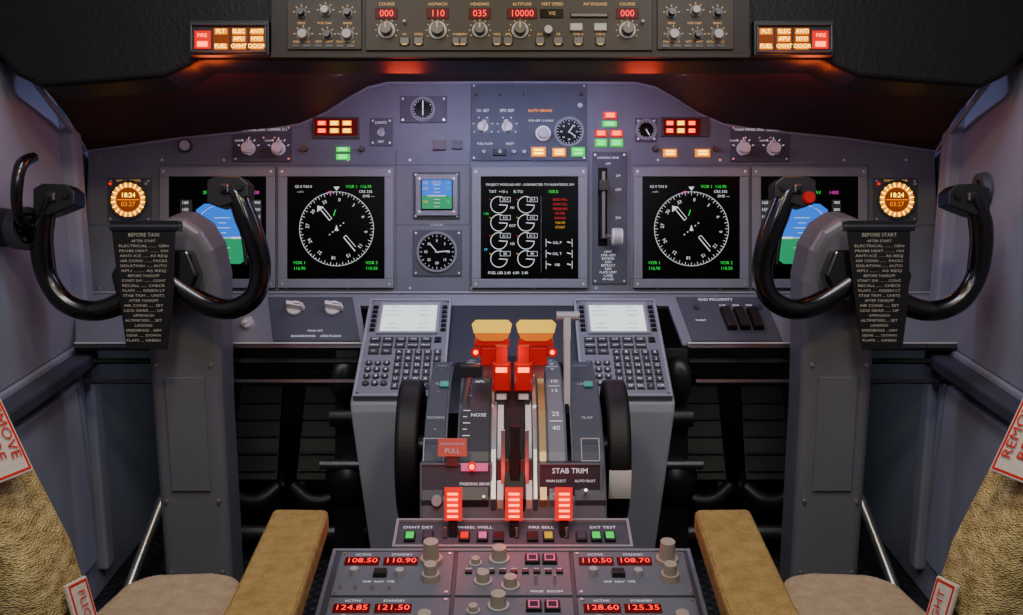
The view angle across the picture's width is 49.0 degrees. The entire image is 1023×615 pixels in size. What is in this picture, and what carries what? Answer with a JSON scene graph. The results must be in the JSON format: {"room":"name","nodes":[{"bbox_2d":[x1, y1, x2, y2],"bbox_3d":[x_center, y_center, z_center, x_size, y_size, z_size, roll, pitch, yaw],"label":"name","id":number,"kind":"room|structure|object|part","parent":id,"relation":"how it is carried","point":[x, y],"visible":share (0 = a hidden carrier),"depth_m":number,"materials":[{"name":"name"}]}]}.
{"room":"control cabin","nodes":[
{"label":"control cabin","id":0,"kind":"room"},
{"bbox_2d":[94,483,928,614],"bbox_3d":[0.000,0.681,1.678,2.000,0.030,3.000,0,12,0],"label":"floor","id":1,"kind":"structure","parent":0,"point":[154,563],"depth_m":2.33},
{"bbox_2d":[0,60,159,601],"bbox_3d":[-0.820,-0.062,1.495,0.040,1.500,2.550,0,12,0],"label":"wall","id":2,"kind":"structure","parent":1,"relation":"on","point":[35,337],"depth_m":1.98,"materials":[{"name":"paint"}]},
{"bbox_2d":[0,152,38,249],"bbox_3d":[-0.765,-0.164,1.736,0.077,0.152,0.079,4,13,18],"label":"steering tiller","id":3,"kind":"object","parent":2,"relation":"attached to","point":[16,227],"visible":0.88,"depth_m":1.72,"materials":[{"name":"black plastic"}]},
{"bbox_2d":[2,104,113,575],"bbox_3d":[-0.787,0.101,1.688,0.045,1.000,0.860,0,12,0],"label":"panel","id":4,"kind":"object","parent":2,"relation":"attached to","point":[62,439],"visible":0.62,"depth_m":2.02,"materials":[{"name":"paint"}]},
{"bbox_2d":[29,175,270,582],"bbox_3d":[-0.567,0.191,1.897,0.377,0.838,0.227,0,12,0],"label":"yoke","id":5,"kind":"object","parent":1,"relation":"on","point":[172,276],"visible":1,"depth_m":1.85,"materials":[{"name":"paint"}]},
{"bbox_2d":[119,233,167,341],"bbox_3d":[-0.575,-0.032,1.754,0.077,0.166,0.035,0,12,0],"label":"print","id":6,"kind":"object","parent":5,"relation":"attached to","point":[143,257],"depth_m":1.75,"materials":[{"name":"beige"}]},
{"bbox_3d":[-0.573,-0.037,1.764,0.114,0.198,0.060,0,12,0],"label":"checklist plate","id":7,"kind":"part","parent":5,"relation":"part of","materials":[{"name":"black"}]},
{"bbox_3d":[-0.567,-0.103,1.755,0.311,0.089,0.024,0,12,0],"label":"grip trim","id":8,"kind":"part","parent":5,"relation":"part of","materials":[{"name":"grey plastic"}]},
{"bbox_2d":[0,399,328,614],"bbox_3d":[-0.488,0.330,1.166,0.559,0.870,0.465,0,12,0],"label":"seat","id":9,"kind":"object","parent":1,"relation":"on","point":[40,574],"visible":1,"depth_m":1.08,"materials":[{"name":"fabric"}]},
{"bbox_3d":[-0.575,0.190,0.960,0.386,0.510,0.100,0,12,0],"label":"backrest","id":10,"kind":"part","parent":9,"relation":"part of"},
{"bbox_2d":[0,401,96,614],"bbox_3d":[-0.404,0.180,0.934,0.096,0.236,0.070,0,12,0],"label":"print","id":11,"kind":"object","parent":9,"relation":"attached to","point":[38,576],"depth_m":0.94,"materials":[{"name":"red"}]},
{"bbox_3d":[-0.246,0.290,1.165,0.075,0.030,0.358,0,12,0],"label":"armrest","id":12,"kind":"part","parent":9,"relation":"part of","materials":[{"name":"fabric"}]},
{"bbox_2d":[115,351,369,595],"bbox_3d":[-0.497,0.290,2.340,0.514,0.460,0.537,0,12,0],"label":"rudder pedals","id":13,"kind":"object","parent":1,"relation":"on","point":[327,450],"visible":0.67,"depth_m":2.33,"materials":[{"name":"black metal"}]},
{"bbox_2d":[315,537,707,614],"bbox_3d":[0.000,0.535,1.227,0.444,0.443,0.437,0,12,0],"label":"panel","id":14,"kind":"object","parent":1,"relation":"on","point":[430,579],"visible":1,"depth_m":1.32,"materials":[{"name":"paint"}]},
{"bbox_2d":[233,309,789,487],"bbox_3d":[0.000,-0.027,2.652,1.580,0.950,0.040,0,12,0],"label":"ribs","id":15,"kind":"object","parent":1,"relation":"on","point":[240,372],"visible":0.08,"depth_m":2.67,"materials":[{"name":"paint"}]},
{"bbox_2d":[242,312,780,482],"bbox_3d":[0.000,-0.060,2.686,1.600,1.000,0.040,0,12,0],"label":"bulkhead","id":16,"kind":"object","parent":1,"relation":"on","point":[294,396],"depth_m":2.72,"materials":[{"name":"paint"}]},
{"bbox_2d":[350,307,674,547],"bbox_3d":[0.002,0.306,1.985,0.528,0.577,0.262,0,12,0],"label":"console","id":17,"kind":"object","parent":1,"relation":"on","point":[373,421],"visible":0.24,"depth_m":1.86,"materials":[{"name":"grey paint"}]},
{"bbox_2d":[353,299,451,399],"bbox_3d":[-0.183,0.068,1.931,0.148,0.116,0.259,0,12,0],"label":"keypad","id":18,"kind":"object","parent":17,"relation":"on","point":[403,339],"visible":0.84,"depth_m":1.93,"materials":[{"name":"grey paint"}]},
{"bbox_2d":[573,299,672,399],"bbox_3d":[0.187,0.068,1.931,0.148,0.116,0.259,0,12,0],"label":"keypad","id":19,"kind":"object","parent":17,"relation":"on","point":[621,339],"visible":0.94,"depth_m":1.93,"materials":[{"name":"grey paint"}]},
{"bbox_2d":[392,487,632,547],"bbox_3d":[0.002,0.466,1.482,0.303,0.473,0.085,0,12,0],"label":"control panel","id":20,"kind":"object","parent":1,"relation":"on","point":[451,531],"visible":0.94,"depth_m":1.43,"materials":[{"name":"paint"}]},
{"bbox_2d":[420,311,606,517],"bbox_3d":[0.003,0.312,1.708,0.251,0.639,0.405,0,12,0],"label":"throttle quadrant","id":21,"kind":"object","parent":1,"relation":"on","point":[527,420],"visible":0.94,"depth_m":1.56,"materials":[{"name":"paint"}]},
{"bbox_2d":[394,379,426,517],"bbox_3d":[-0.146,0.210,1.650,0.036,0.208,0.208,0,12,0],"label":"wheel","id":22,"kind":"object","parent":21,"relation":"attached to","point":[411,406],"visible":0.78,"depth_m":1.56,"materials":[{"name":"black rubber"}]},
{"bbox_2d":[599,379,631,517],"bbox_3d":[0.150,0.210,1.649,0.036,0.208,0.210,0,12,0],"label":"wheel","id":23,"kind":"object","parent":21,"relation":"attached to","point":[614,401],"visible":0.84,"depth_m":1.56,"materials":[{"name":"black rubber"}]},
{"bbox_2d":[655,343,907,595],"bbox_3d":[0.497,0.290,2.340,0.514,0.460,0.537,0,12,0],"label":"rudder pedals","id":24,"kind":"object","parent":1,"relation":"on","point":[696,450],"visible":0.7,"depth_m":2.35,"materials":[{"name":"black metal"}]},
{"bbox_2d":[694,399,1022,614],"bbox_3d":[0.488,0.330,1.166,0.559,0.870,0.465,0,12,0],"label":"seat","id":25,"kind":"object","parent":1,"relation":"on","point":[982,574],"visible":1,"depth_m":1.08,"materials":[{"name":"fabric"}]},
{"bbox_3d":[0.246,0.290,1.165,0.075,0.030,0.358,0,12,0],"label":"armrest","id":26,"kind":"part","parent":25,"relation":"part of","materials":[{"name":"fabric"}]},
{"bbox_2d":[926,401,1022,614],"bbox_3d":[0.404,0.180,0.934,0.096,0.236,0.070,0,12,0],"label":"print","id":27,"kind":"object","parent":25,"relation":"attached to","point":[984,576],"depth_m":0.94,"materials":[{"name":"red"}]},
{"bbox_3d":[0.575,0.190,0.960,0.386,0.510,0.100,0,12,0],"label":"backrest","id":28,"kind":"part","parent":25,"relation":"part of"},
{"bbox_2d":[752,175,993,582],"bbox_3d":[0.567,0.191,1.897,0.377,0.838,0.227,0,12,0],"label":"yoke","id":29,"kind":"object","parent":1,"relation":"on","point":[850,299],"visible":1,"depth_m":1.85,"materials":[{"name":"paint"}]},
{"bbox_3d":[0.567,-0.103,1.755,0.311,0.089,0.024,0,12,0],"label":"grip trim","id":30,"kind":"part","parent":29,"relation":"part of","materials":[{"name":"black plastic"}]},
{"bbox_2d":[856,233,903,341],"bbox_3d":[0.575,-0.032,1.754,0.077,0.166,0.035,0,12,0],"label":"print","id":31,"kind":"object","parent":29,"relation":"attached to","point":[879,256],"depth_m":1.75,"materials":[{"name":"beige"}]},
{"bbox_3d":[0.576,-0.037,1.764,0.114,0.198,0.060,0,12,0],"label":"checklist plate","id":32,"kind":"part","parent":29,"relation":"part of","materials":[{"name":"black"}]},
{"bbox_2d":[863,60,1022,601],"bbox_3d":[0.820,-0.062,1.495,0.040,1.500,2.550,0,12,0],"label":"wall","id":33,"kind":"structure","parent":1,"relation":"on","point":[988,335],"depth_m":1.95,"materials":[{"name":"paint"}]},
{"bbox_2d":[74,81,957,383],"bbox_3d":[0.017,-0.143,2.072,1.667,0.537,0.198,0,12,0],"label":"panel","id":34,"kind":"object","parent":33,"relation":"attached to","point":[442,127],"visible":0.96,"depth_m":2.10,"materials":[{"name":"paint"}]},
{"bbox_2d":[160,167,275,287],"bbox_3d":[-0.548,-0.149,2.095,0.215,0.221,0.055,0,12,0],"label":"display","id":35,"kind":"object","parent":34,"relation":"attached to","point":[182,189],"visible":0.3,"depth_m":2.10,"materials":[{"name":"grey glass"}]},
{"bbox_2d":[180,191,260,263],"bbox_3d":[-0.542,-0.139,2.095,0.152,0.154,0.033,0,12,0],"label":"picture","id":36,"kind":"object","parent":35,"relation":"attached to","point":[190,201],"depth_m":2.09,"materials":[{"name":"multicoloured"}]},
{"bbox_2d":[278,167,393,287],"bbox_3d":[-0.327,-0.149,2.095,0.215,0.221,0.055,0,12,0],"label":"display","id":37,"kind":"object","parent":34,"relation":"attached to","point":[336,224],"visible":1,"depth_m":2.10,"materials":[{"name":"grey glass"}]},
{"bbox_2d":[293,185,376,269],"bbox_3d":[-0.328,-0.149,2.095,0.158,0.155,0.033,0,12,0],"label":"picture","id":38,"kind":"object","parent":37,"relation":"attached to","point":[335,226],"depth_m":2.10,"materials":[{"name":"black glass"}]},
{"bbox_2d":[416,174,457,215],"bbox_3d":[-0.139,-0.209,2.095,0.078,0.077,0.025,0,12,0],"label":"display","id":39,"kind":"object","parent":34,"relation":"attached to","point":[436,194],"visible":1,"depth_m":2.10,"materials":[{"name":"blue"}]},
{"bbox_2d":[422,180,451,208],"bbox_3d":[-0.139,-0.211,2.095,0.056,0.053,0.011,0,12,0],"label":"picture","id":40,"kind":"object","parent":39,"relation":"attached to","point":[436,194],"depth_m":2.09,"materials":[{"name":"multicoloured"}]},
{"bbox_2d":[0,0,1022,151],"bbox_3d":[0.000,-0.424,1.901,1.781,0.343,0.387,0,12,0],"label":"shield","id":41,"kind":"object","parent":34,"relation":"on","point":[122,72],"visible":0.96,"depth_m":1.76,"materials":[{"name":"paint"}]},
{"bbox_2d":[189,20,270,57],"bbox_3d":[-0.428,-0.408,1.706,0.121,0.055,0.034,0,12,0],"label":"light panel","id":42,"kind":"object","parent":41,"relation":"attached to","point":[207,38],"visible":1,"depth_m":1.70,"materials":[{"name":"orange plastic"}]},
{"bbox_2d":[271,0,749,58],"bbox_3d":[-0.002,-0.431,1.701,0.725,0.105,0.055,0,12,0],"label":"control panel","id":43,"kind":"object","parent":41,"relation":"attached to","point":[300,29],"visible":1,"depth_m":1.70,"materials":[{"name":"paint"}]},
{"bbox_3d":[0.000,-0.325,1.939,1.599,0.132,0.304,0,12,0],"label":"trim","id":44,"kind":"part","parent":41,"relation":"part of","materials":[{"name":"paint"}]},
{"bbox_2d":[752,20,833,57],"bbox_3d":[0.428,-0.408,1.706,0.121,0.055,0.034,0,12,0],"label":"light panel","id":45,"kind":"object","parent":41,"relation":"attached to","point":[770,38],"visible":1,"depth_m":1.70,"materials":[{"name":"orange plastic"}]},
{"bbox_3d":[0.000,-0.223,2.107,1.602,0.388,0.096,0,12,0],"label":"plate","id":46,"kind":"part","parent":34,"relation":"part of","materials":[{"name":"paint"}]},
{"bbox_2d":[75,291,954,347],"bbox_3d":[0.012,0.021,2.072,1.657,0.090,0.089,0,12,0],"label":"shelf","id":47,"kind":"object","parent":34,"relation":"attached to","point":[284,319],"depth_m":2.06,"materials":[{"name":"grey metal"}]},
{"bbox_2d":[472,167,586,287],"bbox_3d":[0.034,-0.149,2.095,0.215,0.221,0.055,0,12,0],"label":"display","id":48,"kind":"object","parent":34,"relation":"attached to","point":[529,224],"visible":1,"depth_m":2.10,"materials":[{"name":"grey glass"}]},
{"bbox_2d":[485,183,573,273],"bbox_3d":[0.032,-0.147,2.095,0.168,0.165,0.035,0,12,0],"label":"picture","id":49,"kind":"object","parent":48,"relation":"attached to","point":[529,227],"depth_m":2.10,"materials":[{"name":"black glass"}]},
{"bbox_2d":[598,168,622,245],"bbox_3d":[0.180,-0.180,2.061,0.028,0.143,0.109,-4,13,-17],"label":"lever","id":50,"kind":"object","parent":34,"relation":"attached to","point":[616,236],"visible":1,"depth_m":2.07,"materials":[{"name":"black metal"}]},
{"bbox_2d":[633,167,748,287],"bbox_3d":[0.335,-0.149,2.095,0.215,0.221,0.055,0,12,0],"label":"display","id":51,"kind":"object","parent":34,"relation":"attached to","point":[691,224],"visible":1,"depth_m":2.10,"materials":[{"name":"grey glass"}]},
{"bbox_2d":[648,185,731,269],"bbox_3d":[0.334,-0.149,2.095,0.158,0.155,0.033,0,12,0],"label":"picture","id":52,"kind":"object","parent":51,"relation":"attached to","point":[690,226],"depth_m":2.10,"materials":[{"name":"black glass"}]},
{"bbox_2d":[751,167,866,287],"bbox_3d":[0.555,-0.149,2.095,0.215,0.221,0.055,0,12,0],"label":"display","id":53,"kind":"object","parent":34,"relation":"attached to","point":[838,189],"visible":0.32,"depth_m":2.10,"materials":[{"name":"grey"}]},
{"bbox_2d":[761,191,840,272],"bbox_3d":[0.539,-0.139,2.095,0.152,0.154,0.033,0,12,0],"label":"picture","id":54,"kind":"object","parent":53,"relation":"attached to","point":[826,201],"depth_m":2.09,"materials":[{"name":"multicoloured"}]},
{"bbox_2d":[909,104,1020,575],"bbox_3d":[0.787,0.101,1.688,0.045,1.000,0.860,0,12,0],"label":"panel","id":55,"kind":"object","parent":33,"relation":"attached to","point":[960,439],"visible":0.55,"depth_m":2.02,"materials":[{"name":"paint"}]},
{"bbox_2d":[972,172,991,197],"bbox_3d":[0.792,-0.199,1.900,0.016,0.060,0.060,0,12,0],"label":"air vent","id":56,"kind":"object","parent":33,"relation":"attached to","point":[983,178],"visible":0.35,"depth_m":1.88,"materials":[{"name":"black plastic"}]}
]}

